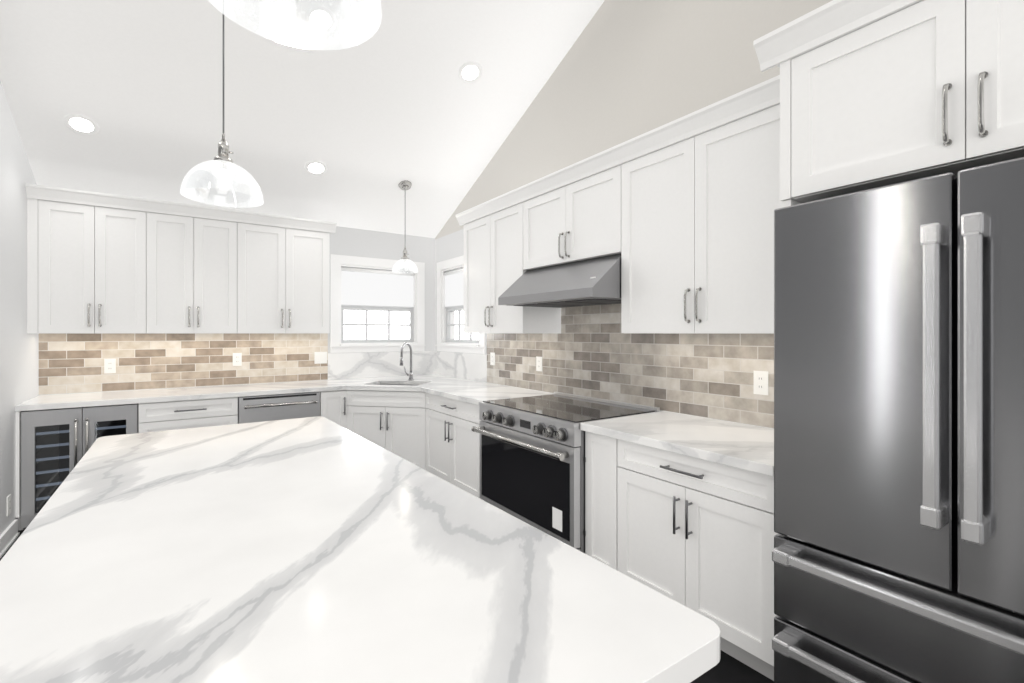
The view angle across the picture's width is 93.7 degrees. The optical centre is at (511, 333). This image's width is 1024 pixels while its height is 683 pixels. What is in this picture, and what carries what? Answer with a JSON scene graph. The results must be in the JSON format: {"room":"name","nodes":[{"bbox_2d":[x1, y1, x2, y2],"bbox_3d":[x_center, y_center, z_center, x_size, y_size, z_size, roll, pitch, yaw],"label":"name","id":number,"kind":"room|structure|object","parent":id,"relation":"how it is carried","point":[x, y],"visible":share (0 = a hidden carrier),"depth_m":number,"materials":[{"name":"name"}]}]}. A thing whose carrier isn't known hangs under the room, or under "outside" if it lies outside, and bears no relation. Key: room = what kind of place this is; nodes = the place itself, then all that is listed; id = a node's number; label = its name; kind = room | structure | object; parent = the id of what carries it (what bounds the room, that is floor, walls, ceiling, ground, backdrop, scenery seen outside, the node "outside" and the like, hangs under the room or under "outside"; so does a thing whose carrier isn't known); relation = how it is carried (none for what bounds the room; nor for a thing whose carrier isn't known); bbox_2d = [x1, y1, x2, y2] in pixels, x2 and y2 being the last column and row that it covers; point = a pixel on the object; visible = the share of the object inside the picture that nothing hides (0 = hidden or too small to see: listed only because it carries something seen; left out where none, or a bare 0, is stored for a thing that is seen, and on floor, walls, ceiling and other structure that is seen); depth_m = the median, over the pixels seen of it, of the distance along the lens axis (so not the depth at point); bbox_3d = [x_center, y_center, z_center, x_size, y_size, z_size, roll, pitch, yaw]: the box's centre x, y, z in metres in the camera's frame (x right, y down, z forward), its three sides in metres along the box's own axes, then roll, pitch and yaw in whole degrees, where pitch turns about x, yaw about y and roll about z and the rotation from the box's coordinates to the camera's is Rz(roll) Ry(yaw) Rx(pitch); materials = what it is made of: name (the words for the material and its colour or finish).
{"room":"kitchen","nodes":[
{"label":"kitchen","id":0,"kind":"room"},
{"bbox_2d":[0,81,38,534],"bbox_3d":[-1.156,-0.985,-0.171,0.166,5.013,10.238,0,0,-35],"label":"wall","id":1,"kind":"structure","parent":0,"point":[19,349],"depth_m":3.34,"materials":[{"name":"paint"}]},
{"bbox_2d":[7,494,10,515],"bbox_3d":[-3.417,1.167,3.262,0.008,0.128,0.078,0,0,-35],"label":"outlet","id":2,"kind":"object","parent":1,"relation":"attached to","point":[9,496],"visible":1,"depth_m":3.25,"materials":[{"name":"white plastic"}]},
{"bbox_2d":[0,519,19,557],"bbox_3d":[-0.881,1.367,-0.399,0.026,0.111,9.196,0,0,-35],"label":"baseboard","id":3,"kind":"structure","parent":1,"relation":"attached to","point":[10,534],"depth_m":3.20,"materials":[{"name":"paint"}]},
{"bbox_2d":[39,226,434,394],"bbox_3d":[-2.473,0.102,5.030,3.904,2.840,0.180,0,0,-35],"label":"wall","id":4,"kind":"structure","parent":0,"point":[69,363],"depth_m":4.71,"materials":[{"name":"tile"}]},
{"bbox_2d":[27,198,37,332],"bbox_3d":[-3.769,-0.515,3.819,0.058,1.029,0.363,0,0,-35],"label":"filler panel","id":5,"kind":"object","parent":4,"relation":"attached to","point":[32,204],"visible":0.64,"depth_m":3.67,"materials":[{"name":"paint"}]},
{"bbox_2d":[38,200,145,332],"bbox_3d":[-3.461,-0.515,4.008,0.660,1.029,0.403,0,0,-35],"label":"upper cabinet","id":6,"kind":"object","parent":4,"relation":"attached to","point":[92,259],"visible":0.99,"depth_m":3.86,"materials":[{"name":"paint"}]},
{"bbox_2d":[104,359,115,372],"bbox_3d":[-3.517,0.285,4.200,0.078,0.128,0.008,0,0,-35],"label":"outlet","id":7,"kind":"object","parent":4,"relation":"attached to","point":[109,364],"visible":1,"depth_m":4.20,"materials":[{"name":"white plastic"}]},
{"bbox_2d":[25,183,336,232],"bbox_3d":[-2.842,-1.079,4.425,2.272,0.100,0.418,0,0,-35],"label":"crown molding","id":8,"kind":"structure","parent":4,"relation":"attached to","point":[33,191],"depth_m":4.13,"materials":[{"name":"paint"}]},
{"bbox_2d":[146,212,236,332],"bbox_3d":[-2.912,-0.515,4.386,0.669,1.029,0.403,0,0,-35],"label":"upper cabinet","id":9,"kind":"object","parent":4,"relation":"attached to","point":[191,263],"visible":1,"depth_m":4.24,"materials":[{"name":"paint"}]},
{"bbox_2d":[233,353,241,365],"bbox_3d":[-2.719,0.257,4.750,0.078,0.128,0.008,0,0,-35],"label":"outlet","id":10,"kind":"object","parent":4,"relation":"attached to","point":[237,357],"visible":1,"depth_m":4.75,"materials":[{"name":"white plastic"}]},
{"bbox_2d":[237,222,329,332],"bbox_3d":[-2.296,-0.515,4.811,0.822,1.029,0.403,0,0,-35],"label":"upper cabinet","id":11,"kind":"object","parent":4,"relation":"attached to","point":[283,274],"visible":0.99,"depth_m":4.66,"materials":[{"name":"paint"}]},
{"bbox_2d":[315,352,326,363],"bbox_3d":[-2.069,0.263,5.196,0.129,0.128,0.012,0,0,-35],"label":"outlet","id":12,"kind":"object","parent":4,"relation":"attached to","point":[320,357],"visible":1,"depth_m":5.20,"materials":[{"name":"white plastic"}]},
{"bbox_2d":[330,254,424,352],"bbox_3d":[-1.572,-0.326,5.632,1.117,1.080,0.208,0,0,-35],"label":"window","id":13,"kind":"structure","parent":4,"relation":"in","point":[355,285],"depth_m":5.56,"materials":[{"name":"paint"}]},
{"bbox_2d":[0,0,604,237],"bbox_3d":[0.383,-2.356,0.891,3.904,2.492,10.238,0,0,-35],"label":"ceiling","id":14,"kind":"structure","parent":0,"point":[381,112],"depth_m":3.69,"materials":[{"name":"paint"}]},
{"bbox_2d":[63,114,99,134],"bbox_3d":[-3.157,-1.530,3.522,0.200,0.086,0.183,0,0,-35],"label":"recessed light","id":15,"kind":"object","parent":14,"relation":"in","point":[81,124],"visible":1,"depth_m":3.52,"materials":[{"name":"paint"}]},
{"bbox_2d":[180,0,263,206],"bbox_3d":[-1.368,-1.557,2.277,0.339,1.836,0.339,0,0,-35],"label":"pendant light","id":16,"kind":"object","parent":14,"relation":"hanging from","point":[222,160],"visible":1,"depth_m":2.25,"materials":[{"name":"clear glass"}]},
{"bbox_2d":[211,0,381,49],"bbox_3d":[-0.421,-1.927,0.922,0.330,2.576,0.330,0,0,-35],"label":"pendant light","id":17,"kind":"object","parent":14,"relation":"hanging from","point":[375,11],"visible":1,"depth_m":1.03,"materials":[{"name":"clear glass"}]},
{"bbox_2d":[304,160,327,175],"bbox_3d":[-1.815,-1.530,4.448,0.200,0.086,0.183,0,0,-35],"label":"recessed light","id":18,"kind":"object","parent":14,"relation":"in","point":[316,168],"visible":1,"depth_m":4.44,"materials":[{"name":"paint"}]},
{"bbox_2d":[305,5,336,33],"bbox_3d":[-1.288,-2.111,3.234,0.200,0.086,0.183,0,0,-35],"label":"bulb","id":19,"kind":"object","parent":14,"relation":"in","point":[323,16],"visible":0.97,"depth_m":3.23,"materials":[{"name":"glass"}]},
{"bbox_2d":[392,181,417,272],"bbox_3d":[-1.102,-1.095,4.947,0.260,0.924,0.260,0,0,-35],"label":"pendant light","id":20,"kind":"object","parent":14,"relation":"hanging from","point":[404,185],"visible":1,"depth_m":4.92,"materials":[{"name":"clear glass"}]},
{"bbox_2d":[458,62,481,82],"bbox_3d":[-0.338,-2.111,3.889,0.200,0.086,0.183,0,0,-35],"label":"recessed light","id":21,"kind":"object","parent":14,"relation":"in","point":[469,72],"visible":1,"depth_m":3.88,"materials":[{"name":"paint"}]},
{"bbox_2d":[0,416,719,682],"bbox_3d":[-0.829,0.531,1.591,1.108,0.047,2.629,0,0,-35],"label":"countertop","id":22,"kind":"structure","parent":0,"point":[297,550],"depth_m":0.98,"materials":[{"name":"white stone"}]},
{"bbox_2d":[0,527,773,682],"bbox_3d":[0.383,1.478,0.891,3.904,0.111,10.238,0,0,-35],"label":"floor","id":23,"kind":"structure","parent":0,"point":[729,669],"depth_m":2.01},
{"bbox_2d":[16,411,23,529],"bbox_3d":[-3.692,0.987,3.677,0.022,0.870,0.684,0,0,-35],"label":"base cabinet","id":24,"kind":"object","parent":23,"relation":"on","point":[18,413],"visible":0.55,"depth_m":3.40,"materials":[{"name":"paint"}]},
{"bbox_2d":[21,404,137,527],"bbox_3d":[-3.393,0.988,3.850,0.656,0.867,0.739,0,0,-35],"label":"wine cooler","id":25,"kind":"object","parent":23,"relation":"on","point":[53,441],"visible":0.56,"depth_m":3.52,"materials":[{"name":"silver metal"}]},
{"bbox_2d":[138,397,237,432],"bbox_3d":[-2.843,0.987,4.237,0.684,0.870,0.726,0,0,-35],"label":"base cabinet","id":26,"kind":"object","parent":23,"relation":"on","point":[171,415],"visible":0.39,"depth_m":3.96,"materials":[{"name":"paint"}]},
{"bbox_2d":[238,392,319,423],"bbox_3d":[-2.272,0.988,4.614,0.674,0.867,0.754,0,0,-35],"label":"dishwasher","id":27,"kind":"object","parent":23,"relation":"on","point":[261,408],"visible":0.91,"depth_m":4.33,"materials":[{"name":"silver metal"}]},
{"bbox_2d":[320,390,346,428],"bbox_3d":[-1.897,0.987,4.890,0.248,0.870,0.726,0,0,-35],"label":"base cabinet","id":28,"kind":"object","parent":23,"relation":"on","point":[333,404],"visible":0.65,"depth_m":4.64,"materials":[{"name":"paint"}]},
{"bbox_2d":[347,390,424,469],"bbox_3d":[-1.125,0.987,5.100,1.268,0.870,1.256,0,0,-35],"label":"base cabinet","id":29,"kind":"object","parent":23,"relation":"on","point":[394,421],"visible":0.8,"depth_m":4.61,"materials":[{"name":"paint"}]},
{"bbox_2d":[15,374,553,411],"bbox_3d":[-1.752,0.529,3.985,3.565,0.042,2.379,0,0,-35],"label":"countertop","id":30,"kind":"structure","parent":29,"relation":"on","point":[464,390],"depth_m":4.27,"materials":[{"name":"stone"}]},
{"bbox_2d":[400,342,413,379],"bbox_3d":[-1.125,0.301,5.142,0.115,0.412,0.236,0,0,-1],"label":"faucet","id":31,"kind":"object","parent":30,"relation":"on","point":[410,374],"visible":1,"depth_m":5.21,"materials":[{"name":"silver metal"}]},
{"bbox_2d":[425,393,480,498],"bbox_3d":[-0.258,0.987,4.309,0.737,0.870,1.038,0,0,-35],"label":"base cabinet","id":32,"kind":"object","parent":23,"relation":"on","point":[452,449],"visible":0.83,"depth_m":4.08,"materials":[{"name":"paint"}]},
{"bbox_2d":[471,392,659,552],"bbox_3d":[0.326,0.953,3.331,0.828,0.937,1.049,0,0,-35],"label":"range","id":33,"kind":"object","parent":23,"relation":"on","point":[532,448],"visible":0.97,"depth_m":3.05,"materials":[{"name":"silver metal"}]},
{"bbox_2d":[585,431,619,570],"bbox_3d":[0.772,0.987,2.849,0.700,0.870,0.242,0,0,-35],"label":"base cabinet","id":34,"kind":"object","parent":23,"relation":"on","point":[601,452],"visible":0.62,"depth_m":2.66,"materials":[{"name":"paint"}]},
{"bbox_2d":[618,439,777,680],"bbox_3d":[1.065,0.987,2.392,0.737,0.870,0.835,0,0,-35],"label":"base cabinet","id":35,"kind":"object","parent":23,"relation":"on","point":[698,533],"visible":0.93,"depth_m":2.13,"materials":[{"name":"paint"}]},
{"bbox_2d":[580,411,773,476],"bbox_3d":[0.997,0.529,2.493,0.734,0.042,1.083,0,0,-35],"label":"countertop","id":36,"kind":"structure","parent":35,"relation":"on","point":[737,445],"depth_m":2.39,"materials":[{"name":"stone"}]},
{"bbox_2d":[434,0,831,428],"bbox_3d":[1.916,-0.985,1.948,0.180,5.013,10.238,0,0,-35],"label":"wall","id":37,"kind":"structure","parent":0,"point":[638,67],"depth_m":3.38,"materials":[{"name":"paint"}]},
{"bbox_2d":[436,255,485,353],"bbox_3d":[-0.540,-0.326,5.479,0.208,1.080,1.119,0,0,-35],"label":"window","id":38,"kind":"structure","parent":37,"relation":"in","point":[450,281],"depth_m":5.67,"materials":[{"name":"paint"}]},
{"bbox_2d":[490,352,494,364],"bbox_3d":[-0.197,0.257,4.850,0.008,0.128,0.078,0,0,-35],"label":"outlet","id":39,"kind":"object","parent":37,"relation":"attached to","point":[492,355],"visible":1,"depth_m":4.85,"materials":[{"name":"white plastic"}]},
{"bbox_2d":[464,203,560,332],"bbox_3d":[-0.041,-0.515,4.260,0.436,1.029,0.960,0,0,-35],"label":"upper cabinet","id":40,"kind":"object","parent":37,"relation":"attached to","point":[493,243],"visible":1,"depth_m":4.10,"materials":[{"name":"paint"}]},
{"bbox_2d":[536,356,541,370],"bbox_3d":[0.238,0.268,4.220,0.008,0.128,0.078,0,0,-35],"label":"outlet","id":41,"kind":"object","parent":37,"relation":"attached to","point":[538,359],"visible":1,"depth_m":4.22,"materials":[{"name":"white plastic"}]},
{"bbox_2d":[498,254,620,307],"bbox_3d":[0.438,-0.350,3.387,0.619,0.287,1.012,0,0,-35],"label":"range hood","id":42,"kind":"object","parent":37,"relation":"attached to","point":[596,281],"visible":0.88,"depth_m":3.13,"materials":[{"name":"silver metal"}]},
{"bbox_2d":[523,165,620,269],"bbox_3d":[0.522,-0.763,3.445,0.436,0.532,1.014,0,0,-35],"label":"upper cabinet","id":43,"kind":"object","parent":37,"relation":"attached to","point":[580,220],"visible":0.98,"depth_m":3.28,"materials":[{"name":"paint"}]},
{"bbox_2d":[456,75,779,225],"bbox_3d":[0.538,-1.079,3.407,0.452,0.100,3.135,0,0,-35],"label":"crown molding","id":44,"kind":"structure","parent":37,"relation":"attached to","point":[764,95],"depth_m":2.72,"materials":[{"name":"paint"}]},
{"bbox_2d":[621,104,781,332],"bbox_3d":[1.099,-0.515,2.607,0.436,1.029,1.012,0,0,-35],"label":"upper cabinet","id":45,"kind":"object","parent":37,"relation":"attached to","point":[697,212],"visible":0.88,"depth_m":2.46,"materials":[{"name":"paint"}]},
{"bbox_2d":[754,371,767,394],"bbox_3d":[1.351,0.268,2.607,0.008,0.128,0.078,0,0,-35],"label":"outlet","id":46,"kind":"object","parent":37,"relation":"attached to","point":[760,377],"visible":1,"depth_m":2.60,"materials":[{"name":"white plastic"}]},
{"bbox_2d":[753,0,922,71],"bbox_3d":[1.571,-1.079,1.617,0.784,0.100,1.114,0,0,-35],"label":"crown molding","id":47,"kind":"structure","parent":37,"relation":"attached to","point":[836,19],"depth_m":1.68,"materials":[{"name":"paint"}]},
{"bbox_2d":[780,0,1023,202],"bbox_3d":[1.601,-0.769,1.597,0.758,0.521,1.047,0,0,-35],"label":"upper cabinet","id":48,"kind":"object","parent":37,"relation":"attached to","point":[927,88],"visible":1,"depth_m":1.53,"materials":[{"name":"paint"}]},
{"bbox_2d":[778,200,801,207],"bbox_3d":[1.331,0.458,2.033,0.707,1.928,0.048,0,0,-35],"label":"upper cabinet","id":49,"kind":"object","parent":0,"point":[786,203],"visible":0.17,"depth_m":1.83,"materials":[{"name":"paint"}]},
{"bbox_2d":[774,157,1023,682],"bbox_3d":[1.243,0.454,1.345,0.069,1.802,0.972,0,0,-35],"label":"refrigerator","id":50,"kind":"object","parent":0,"point":[848,267],"depth_m":1.44,"materials":[{"name":"silver metal"}]},
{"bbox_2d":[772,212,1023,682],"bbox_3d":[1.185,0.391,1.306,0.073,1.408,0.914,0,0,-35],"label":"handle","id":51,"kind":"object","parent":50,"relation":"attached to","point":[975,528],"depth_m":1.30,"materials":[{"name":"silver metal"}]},
{"label":"outside","id":52,"kind":"structure","parent":0,"visible":0},
{"bbox_2d":[344,310,478,339],"bbox_3d":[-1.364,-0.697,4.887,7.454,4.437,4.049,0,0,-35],"label":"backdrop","id":53,"kind":"structure","parent":52,"point":[350,316],"depth_m":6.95,"materials":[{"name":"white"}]}
]}

